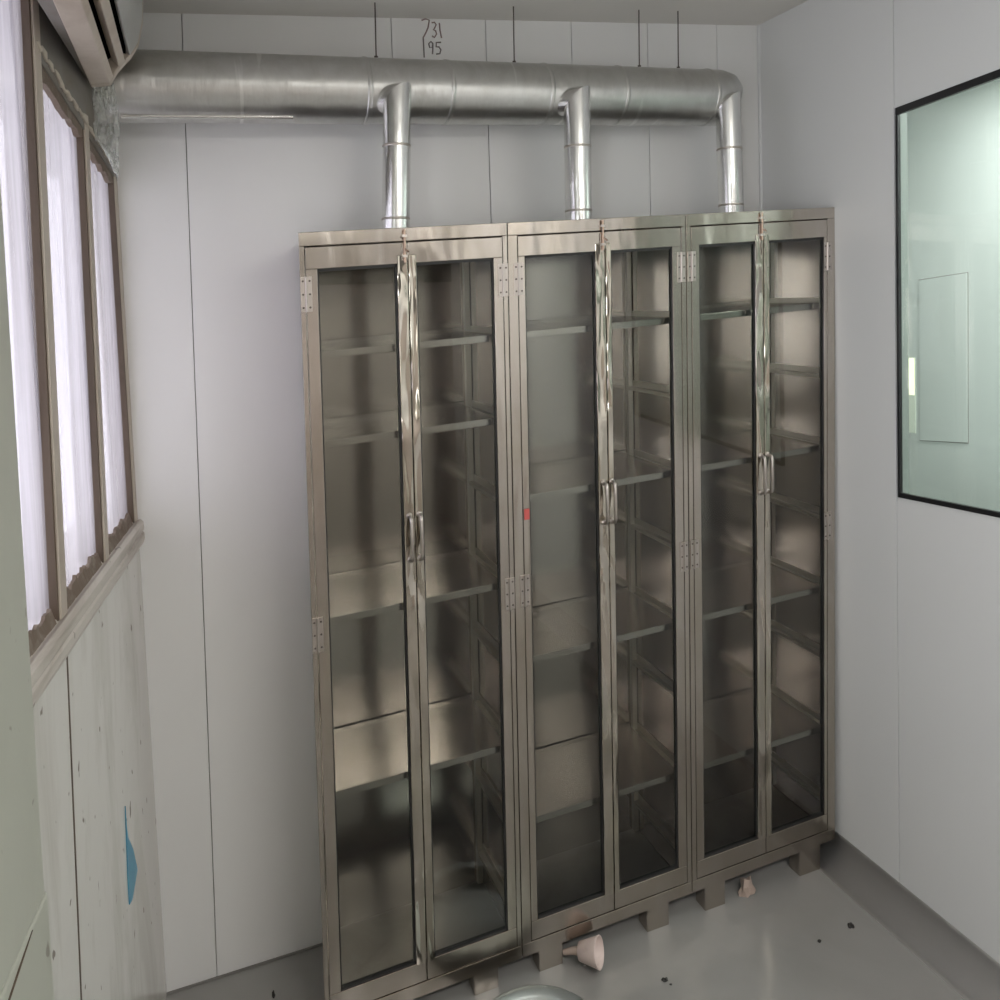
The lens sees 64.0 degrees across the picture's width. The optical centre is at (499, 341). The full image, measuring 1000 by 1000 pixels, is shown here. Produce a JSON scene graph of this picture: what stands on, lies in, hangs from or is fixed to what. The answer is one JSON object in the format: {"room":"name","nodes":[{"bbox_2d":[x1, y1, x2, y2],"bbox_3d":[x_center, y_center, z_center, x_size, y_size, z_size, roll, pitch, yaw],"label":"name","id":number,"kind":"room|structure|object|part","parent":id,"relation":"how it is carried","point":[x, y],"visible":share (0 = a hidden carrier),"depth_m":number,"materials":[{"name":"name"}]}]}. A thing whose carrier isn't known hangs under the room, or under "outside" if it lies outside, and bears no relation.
{"room":"clean room","nodes":[
{"label":"clean room","id":0,"kind":"room"},
{"bbox_2d":[0,182,54,999],"bbox_3d":[-0.642,0.367,0.751,0.202,2.750,0.595,-3,3,-14],"label":"wall pier","id":1,"kind":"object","parent":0,"point":[26,972],"visible":1,"depth_m":0.98,"materials":[{"name":"paint"}]},
{"bbox_2d":[0,4,166,999],"bbox_3d":[-0.494,0.403,0.023,0.141,2.750,4.600,-3,3,-14],"label":"wall","id":2,"kind":"structure","parent":0,"point":[92,729],"depth_m":1.57,"materials":[{"name":"paint"}]},
{"bbox_2d":[0,0,137,656],"bbox_3d":[-0.812,-0.228,1.410,0.058,1.404,1.100,-3,3,-14],"label":"window","id":3,"kind":"structure","parent":2,"relation":"in","point":[24,79],"depth_m":1.38,"materials":[{"name":"paint"}]},
{"bbox_3d":[-0.822,-0.181,1.477,0.044,1.296,0.308,-3,3,-21],"label":"pane","id":4,"kind":"part","parent":3,"relation":"part of","materials":[{"name":"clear glass"}]},
{"bbox_3d":[-0.889,-0.031,1.782,0.004,0.966,0.300,-3,3,-14],"label":"pane","id":5,"kind":"part","parent":3,"relation":"part of","materials":[{"name":"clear glass"}]},
{"bbox_2d":[28,519,144,706],"bbox_3d":[-0.533,0.552,0.237,0.153,0.069,3.620,-3,3,-14],"label":"window sill","id":6,"kind":"structure","parent":2,"relation":"attached to","point":[57,645],"depth_m":1.49,"materials":[{"name":"paint"}]},
{"bbox_2d":[37,0,142,86],"bbox_3d":[-0.675,-0.651,1.271,0.158,0.258,0.936,-3,3,-21],"label":"air conditioner","id":7,"kind":"object","parent":2,"relation":"attached to","point":[102,36],"visible":1,"depth_m":1.48,"materials":[{"name":"plastic"}]},
{"bbox_3d":[-0.726,-0.650,1.248,0.047,0.230,0.930,-3,3,-21],"label":"mounting plate","id":8,"kind":"part","parent":7,"relation":"part of","materials":[{"name":"paint"}]},
{"bbox_3d":[-0.675,-0.540,1.262,0.045,0.038,0.910,-3,3,-21],"label":"plate","id":9,"kind":"part","parent":7,"relation":"part of","materials":[{"name":"plastic"}]},
{"bbox_2d":[88,0,125,58],"bbox_3d":[-0.664,-0.660,1.261,0.076,0.196,0.910,-3,3,-21],"label":"air vent","id":10,"kind":"object","parent":7,"relation":"attached to","point":[109,15],"depth_m":1.49,"materials":[{"name":"black"}]},
{"bbox_3d":[-0.817,-0.671,1.704,0.111,0.258,0.026,-3,3,-21],"label":"panel","id":11,"kind":"part","parent":7,"relation":"part of","materials":[{"name":"plastic"}]},
{"bbox_2d":[125,806,137,904],"bbox_3d":[-0.809,1.107,1.756,0.002,0.217,0.090,-3,3,-14],"label":"scrap","id":12,"kind":"object","parent":2,"relation":"attached to","point":[132,869],"visible":1,"depth_m":1.74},
{"bbox_2d":[0,13,758,991],"bbox_3d":[-0.140,0.302,2.323,2.500,2.830,0.093,-3,3,-21],"label":"wall","id":13,"kind":"structure","parent":0,"point":[212,216],"depth_m":2.09,"materials":[{"name":"grey paint"}]},
{"bbox_2d":[166,943,322,995],"bbox_3d":[-0.017,1.629,2.379,2.030,0.006,0.006,-3,3,-21],"label":"baseboard","id":14,"kind":"structure","parent":13,"relation":"attached to","point":[320,944],"depth_m":2.12,"materials":[{"name":"grey"}]},
{"bbox_2d":[757,25,762,210],"bbox_3d":[0.883,0.252,2.666,0.020,2.660,0.013,-3,3,-21],"label":"trim","id":15,"kind":"structure","parent":13,"relation":"attached to","point":[758,26],"depth_m":2.61,"materials":[{"name":"grey metal"}]},
{"bbox_2d":[143,0,807,25],"bbox_3d":[0.133,-0.811,0.229,3.220,0.328,4.123,-3,3,-21],"label":"ceiling","id":16,"kind":"structure","parent":0,"point":[709,12],"depth_m":2.20,"materials":[{"name":"paint"}]},
{"bbox_2d":[93,2,743,228],"bbox_3d":[-0.132,-0.615,2.101,1.858,0.653,0.203,-3,3,-21],"label":"duct","id":17,"kind":"object","parent":16,"relation":"hanging from","point":[155,86],"visible":0.93,"depth_m":2.02,"materials":[{"name":"metal"}]},
{"bbox_2d":[96,94,116,175],"bbox_3d":[-0.851,-0.457,1.735,0.052,0.207,0.015,-3,3,-13],"label":"plastic sheet","id":18,"kind":"object","parent":17,"relation":"attached to","point":[101,94],"visible":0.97,"depth_m":1.74,"materials":[{"name":"plastic"}]},
{"bbox_3d":[-0.318,-0.793,2.041,0.009,0.150,0.009,-2,3,1],"label":"hanger rod","id":19,"kind":"part","parent":17,"relation":"part of","materials":[{"name":"grey metal"}]},
{"bbox_3d":[0.037,-0.834,2.177,0.009,0.162,0.009,-2,3,1],"label":"hanger rod","id":20,"kind":"part","parent":17,"relation":"part of","materials":[{"name":"grey metal"}]},
{"bbox_3d":[0.403,-0.876,2.317,0.009,0.174,0.009,-2,3,1],"label":"hanger rod","id":21,"kind":"part","parent":17,"relation":"part of","materials":[{"name":"grey metal"}]},
{"bbox_3d":[0.526,-0.891,2.364,0.009,0.178,0.009,-5,4,-43],"label":"hanger rod","id":22,"kind":"part","parent":17,"relation":"part of","materials":[{"name":"grey metal"}]},
{"bbox_2d":[166,857,963,999],"bbox_3d":[0.199,1.781,0.311,3.130,0.080,4.023,-3,3,-21],"label":"floor","id":23,"kind":"structure","parent":0,"point":[764,945],"depth_m":2.10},
{"bbox_2d":[298,223,521,999],"bbox_3d":[-0.245,0.685,2.051,0.528,1.942,0.323,-3,3,-21],"label":"tall cabinet","id":24,"kind":"object","parent":23,"relation":"on","point":[405,331],"visible":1,"depth_m":2.13,"materials":[{"name":"metal"}]},
{"bbox_3d":[-0.487,0.675,2.117,0.042,1.858,0.016,-3,3,-21],"label":"corner post","id":25,"kind":"part","parent":24,"relation":"part of","materials":[{"name":"metal"}]},
{"bbox_3d":[-0.311,0.677,1.889,0.261,1.812,0.020,-3,3,-21],"label":"door","id":26,"kind":"part","parent":24,"relation":"part of","materials":[{"name":"metal"}]},
{"bbox_3d":[-0.285,0.654,2.206,0.482,1.884,0.004,-3,3,-21],"label":"panel","id":27,"kind":"part","parent":24,"relation":"part of","materials":[{"name":"metal"}]},
{"bbox_2d":[321,327,491,358],"bbox_3d":[-0.266,0.001,2.039,0.456,0.049,0.260,-3,3,-21],"label":"shelf","id":28,"kind":"object","parent":24,"relation":"attached to","point":[336,342],"depth_m":2.11,"materials":[{"name":"metal"}]},
{"bbox_2d":[323,401,493,447],"bbox_3d":[-0.262,0.209,2.050,0.456,0.048,0.260,-3,3,-21],"label":"shelf","id":29,"kind":"object","parent":24,"relation":"attached to","point":[348,424],"depth_m":2.08,"materials":[{"name":"metal"}]},
{"bbox_3d":[-0.210,0.468,1.895,0.016,0.120,0.024,-3,3,-21],"label":"handle","id":30,"kind":"part","parent":24,"relation":"part of","materials":[{"name":"metal"}]},
{"bbox_2d":[329,549,496,624],"bbox_3d":[-0.253,0.628,2.071,0.456,0.045,0.260,-3,3,-21],"label":"shelf","id":31,"kind":"object","parent":24,"relation":"attached to","point":[360,588],"depth_m":2.08,"materials":[{"name":"metal"}]},
{"bbox_3d":[-0.232,1.594,2.118,0.493,0.014,0.272,-3,3,-21],"label":"floor panel","id":32,"kind":"part","parent":24,"relation":"part of","materials":[{"name":"metal"}]},
{"bbox_2d":[334,694,500,798],"bbox_3d":[-0.244,1.049,2.092,0.456,0.043,0.260,-3,3,-21],"label":"shelf","id":33,"kind":"object","parent":24,"relation":"attached to","point":[371,751],"depth_m":2.10,"materials":[{"name":"metal"}]},
{"bbox_3d":[-0.187,0.466,1.904,0.016,0.120,0.024,-3,3,-21],"label":"handle","id":34,"kind":"part","parent":24,"relation":"part of","materials":[{"name":"metal"}]},
{"bbox_3d":[-0.089,0.657,1.975,0.263,1.817,0.020,-3,3,-21],"label":"door","id":35,"kind":"part","parent":24,"relation":"part of","materials":[{"name":"metal"}]},
{"bbox_3d":[-0.077,0.636,2.275,0.042,1.868,0.016,-3,3,-21],"label":"corner post","id":36,"kind":"part","parent":24,"relation":"part of","materials":[{"name":"metal"}]},
{"bbox_2d":[494,985,583,999],"bbox_3d":[0.091,1.634,1.827,0.334,0.050,0.334,-3,3,-21],"label":"basin","id":37,"kind":"object","parent":23,"relation":"on","point":[530,992],"visible":1,"depth_m":1.97,"materials":[{"name":"silver metal"}]},
{"bbox_2d":[563,935,603,970],"bbox_3d":[0.226,1.588,2.105,0.109,0.073,0.072,0,4,37],"label":"funnel","id":38,"kind":"object","parent":23,"relation":"on","point":[589,951],"visible":1,"depth_m":2.08,"materials":[{"name":"beige"}]},
{"bbox_3d":[0.192,1.605,2.109,0.051,0.034,0.024,0,4,27],"label":"stem","id":39,"kind":"part","parent":38,"relation":"part of","materials":[{"name":"beige plastic"}]},
{"bbox_2d":[506,214,691,971],"bbox_3d":[0.231,0.647,2.234,0.543,1.965,0.323,-3,3,-21],"label":"tall cabinet","id":40,"kind":"object","parent":23,"relation":"on","point":[597,306],"visible":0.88,"depth_m":2.28,"materials":[{"name":"metal"}]},
{"bbox_3d":[0.173,0.633,2.075,0.268,1.823,0.020,-3,3,-21],"label":"door","id":41,"kind":"part","parent":40,"relation":"part of","materials":[{"name":"metal"}]},
{"bbox_3d":[0.172,0.611,2.381,0.536,1.895,0.004,-3,3,-21],"label":"panel","id":42,"kind":"part","parent":40,"relation":"part of","materials":[{"name":"metal"}]},
{"bbox_2d":[526,312,668,337],"bbox_3d":[0.207,-0.047,2.221,0.475,0.050,0.260,-3,3,-21],"label":"shelf","id":43,"kind":"object","parent":40,"relation":"attached to","point":[539,324],"depth_m":2.29,"materials":[{"name":"metal"}]},
{"bbox_2d":[529,450,670,500],"bbox_3d":[0.216,0.373,2.242,0.475,0.047,0.260,-3,3,-21],"label":"shelf","id":44,"kind":"object","parent":40,"relation":"attached to","point":[560,473],"depth_m":2.26,"materials":[{"name":"metal"}]},
{"bbox_2d":[532,587,671,662],"bbox_3d":[0.225,0.797,2.264,0.475,0.045,0.260,-3,3,-21],"label":"shelf","id":45,"kind":"object","parent":40,"relation":"attached to","point":[565,623],"depth_m":2.27,"materials":[{"name":"metal"}]},
{"bbox_3d":[0.242,1.556,2.301,0.510,0.014,0.272,-3,3,-21],"label":"floor panel","id":46,"kind":"part","parent":40,"relation":"part of","materials":[{"name":"metal"}]},
{"bbox_2d":[535,723,673,822],"bbox_3d":[0.235,1.226,2.286,0.475,0.043,0.260,-3,3,-21],"label":"shelf","id":47,"kind":"object","parent":40,"relation":"attached to","point":[566,764],"depth_m":2.29,"materials":[{"name":"metal"}]},
{"bbox_3d":[0.277,0.422,2.082,0.016,0.121,0.024,-3,3,-21],"label":"handle","id":48,"kind":"part","parent":40,"relation":"part of","materials":[{"name":"metal"}]},
{"bbox_3d":[0.299,0.420,2.090,0.016,0.121,0.024,-3,3,-21],"label":"handle","id":49,"kind":"part","parent":40,"relation":"part of","materials":[{"name":"metal"}]},
{"bbox_3d":[0.405,0.592,2.460,0.042,1.879,0.016,-3,3,-21],"label":"corner post","id":50,"kind":"part","parent":40,"relation":"part of","materials":[{"name":"metal"}]},
{"bbox_3d":[0.394,0.612,2.160,0.256,1.828,0.020,-3,3,-21],"label":"door","id":51,"kind":"part","parent":40,"relation":"part of","materials":[{"name":"metal"}]},
{"bbox_2d":[738,876,755,897],"bbox_3d":[0.719,1.584,2.331,0.054,0.051,0.038,-3,3,-21],"label":"paper scrap","id":52,"kind":"object","parent":23,"relation":"on","point":[747,888],"visible":1,"depth_m":2.32,"materials":[{"name":"beige paper"}]},
{"bbox_2d":[685,207,834,910],"bbox_3d":[0.712,0.609,2.419,0.539,1.988,0.323,-3,3,-21],"label":"tall cabinet","id":53,"kind":"object","parent":23,"relation":"on","point":[760,285],"visible":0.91,"depth_m":2.46,"materials":[{"name":"metal"}]},
{"bbox_3d":[0.653,0.567,2.566,0.533,1.907,0.004,-3,3,-21],"label":"panel","id":54,"kind":"part","parent":53,"relation":"part of","materials":[{"name":"glass"}]},
{"bbox_3d":[0.643,0.589,2.256,0.263,1.833,0.020,-3,3,-21],"label":"door","id":55,"kind":"part","parent":53,"relation":"part of","materials":[{"name":"metal"}]},
{"bbox_3d":[0.723,1.517,2.486,0.507,0.014,0.272,-3,3,-21],"label":"floor panel","id":56,"kind":"part","parent":53,"relation":"part of","materials":[{"name":"metal"}]},
{"bbox_2d":[700,300,818,320],"bbox_3d":[0.688,-0.095,2.405,0.471,0.050,0.260,-3,3,-21],"label":"shelf","id":57,"kind":"object","parent":53,"relation":"attached to","point":[710,310],"depth_m":2.45,"materials":[{"name":"metal"}]},
{"bbox_2d":[701,430,818,471],"bbox_3d":[0.697,0.327,2.427,0.471,0.047,0.260,-3,3,-21],"label":"shelf","id":58,"kind":"object","parent":53,"relation":"attached to","point":[719,448],"depth_m":2.43,"materials":[{"name":"metal"}]},
{"bbox_2d":[702,560,819,620],"bbox_3d":[0.706,0.754,2.448,0.471,0.045,0.260,-3,3,-21],"label":"shelf","id":59,"kind":"object","parent":53,"relation":"attached to","point":[727,585],"depth_m":2.45,"materials":[{"name":"metal"}]},
{"bbox_2d":[703,688,819,768],"bbox_3d":[0.715,1.185,2.470,0.471,0.043,0.260,-3,3,-21],"label":"shelf","id":60,"kind":"object","parent":53,"relation":"attached to","point":[727,712],"depth_m":2.47,"materials":[{"name":"metal"}]},
{"bbox_3d":[0.745,0.378,2.262,0.016,0.122,0.024,-3,3,-21],"label":"handle","id":61,"kind":"part","parent":53,"relation":"part of","materials":[{"name":"metal"}]},
{"bbox_3d":[0.884,0.548,2.644,0.042,1.890,0.016,-3,3,-21],"label":"corner post","id":62,"kind":"part","parent":53,"relation":"part of","materials":[{"name":"metal"}]},
{"bbox_3d":[0.768,0.375,2.271,0.016,0.122,0.024,-3,3,-21],"label":"handle","id":63,"kind":"part","parent":53,"relation":"part of","materials":[{"name":"metal"}]},
{"bbox_3d":[0.861,0.569,2.340,0.253,1.838,0.020,-3,3,-21],"label":"door","id":64,"kind":"part","parent":53,"relation":"part of","materials":[{"name":"glass"}]},
{"bbox_2d":[848,922,853,928],"bbox_3d":[0.964,1.603,2.199,0.016,0.010,0.019,-3,3,-10],"label":"chip","id":65,"kind":"object","parent":23,"relation":"on","point":[850,925],"visible":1,"depth_m":2.19,"materials":[{"name":"grey"}]},
{"bbox_2d":[760,0,999,963],"bbox_3d":[1.620,0.285,0.809,0.034,2.750,4.043,-3,3,-21],"label":"wall","id":66,"kind":"structure","parent":0,"point":[917,584],"depth_m":2.20,"materials":[{"name":"grey paint"}]},
{"bbox_2d":[819,831,999,999],"bbox_3d":[1.619,1.623,0.856,0.095,0.095,4.023,-3,3,-21],"label":"baseboard","id":67,"kind":"structure","parent":66,"relation":"attached to","point":[973,974],"depth_m":2.16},
{"bbox_2d":[895,69,999,517],"bbox_3d":[1.247,-0.114,1.714,0.038,1.112,0.930,-3,3,-21],"label":"window","id":68,"kind":"structure","parent":66,"relation":"in","point":[901,111],"depth_m":2.13,"materials":[{"name":"black metal"}]},
{"label":"outside","id":69,"kind":"structure","parent":0,"visible":0},
{"bbox_2d":[907,80,999,510],"bbox_3d":[1.926,0.272,2.193,0.060,2.600,3.400,-3,3,-21],"label":"wall","id":70,"kind":"structure","parent":69,"point":[953,142],"depth_m":2.81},
{"bbox_2d":[909,358,915,432],"bbox_3d":[1.557,0.204,3.051,0.005,0.285,0.068,-3,3,-21],"label":"window","id":71,"kind":"structure","parent":70,"relation":"in","point":[912,361],"depth_m":3.03,"materials":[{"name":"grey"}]},
{"bbox_3d":[1.552,0.132,3.047,0.002,0.140,0.064,-3,3,-21],"label":"pane","id":72,"kind":"part","parent":71,"relation":"part of","materials":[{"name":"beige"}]},
{"bbox_2d":[919,272,968,443],"bbox_3d":[1.608,0.066,2.901,0.007,0.626,0.203,-3,3,-21],"label":"door","id":73,"kind":"structure","parent":70,"relation":"in","point":[943,300],"depth_m":2.89,"materials":[{"name":"grey"}]}
]}

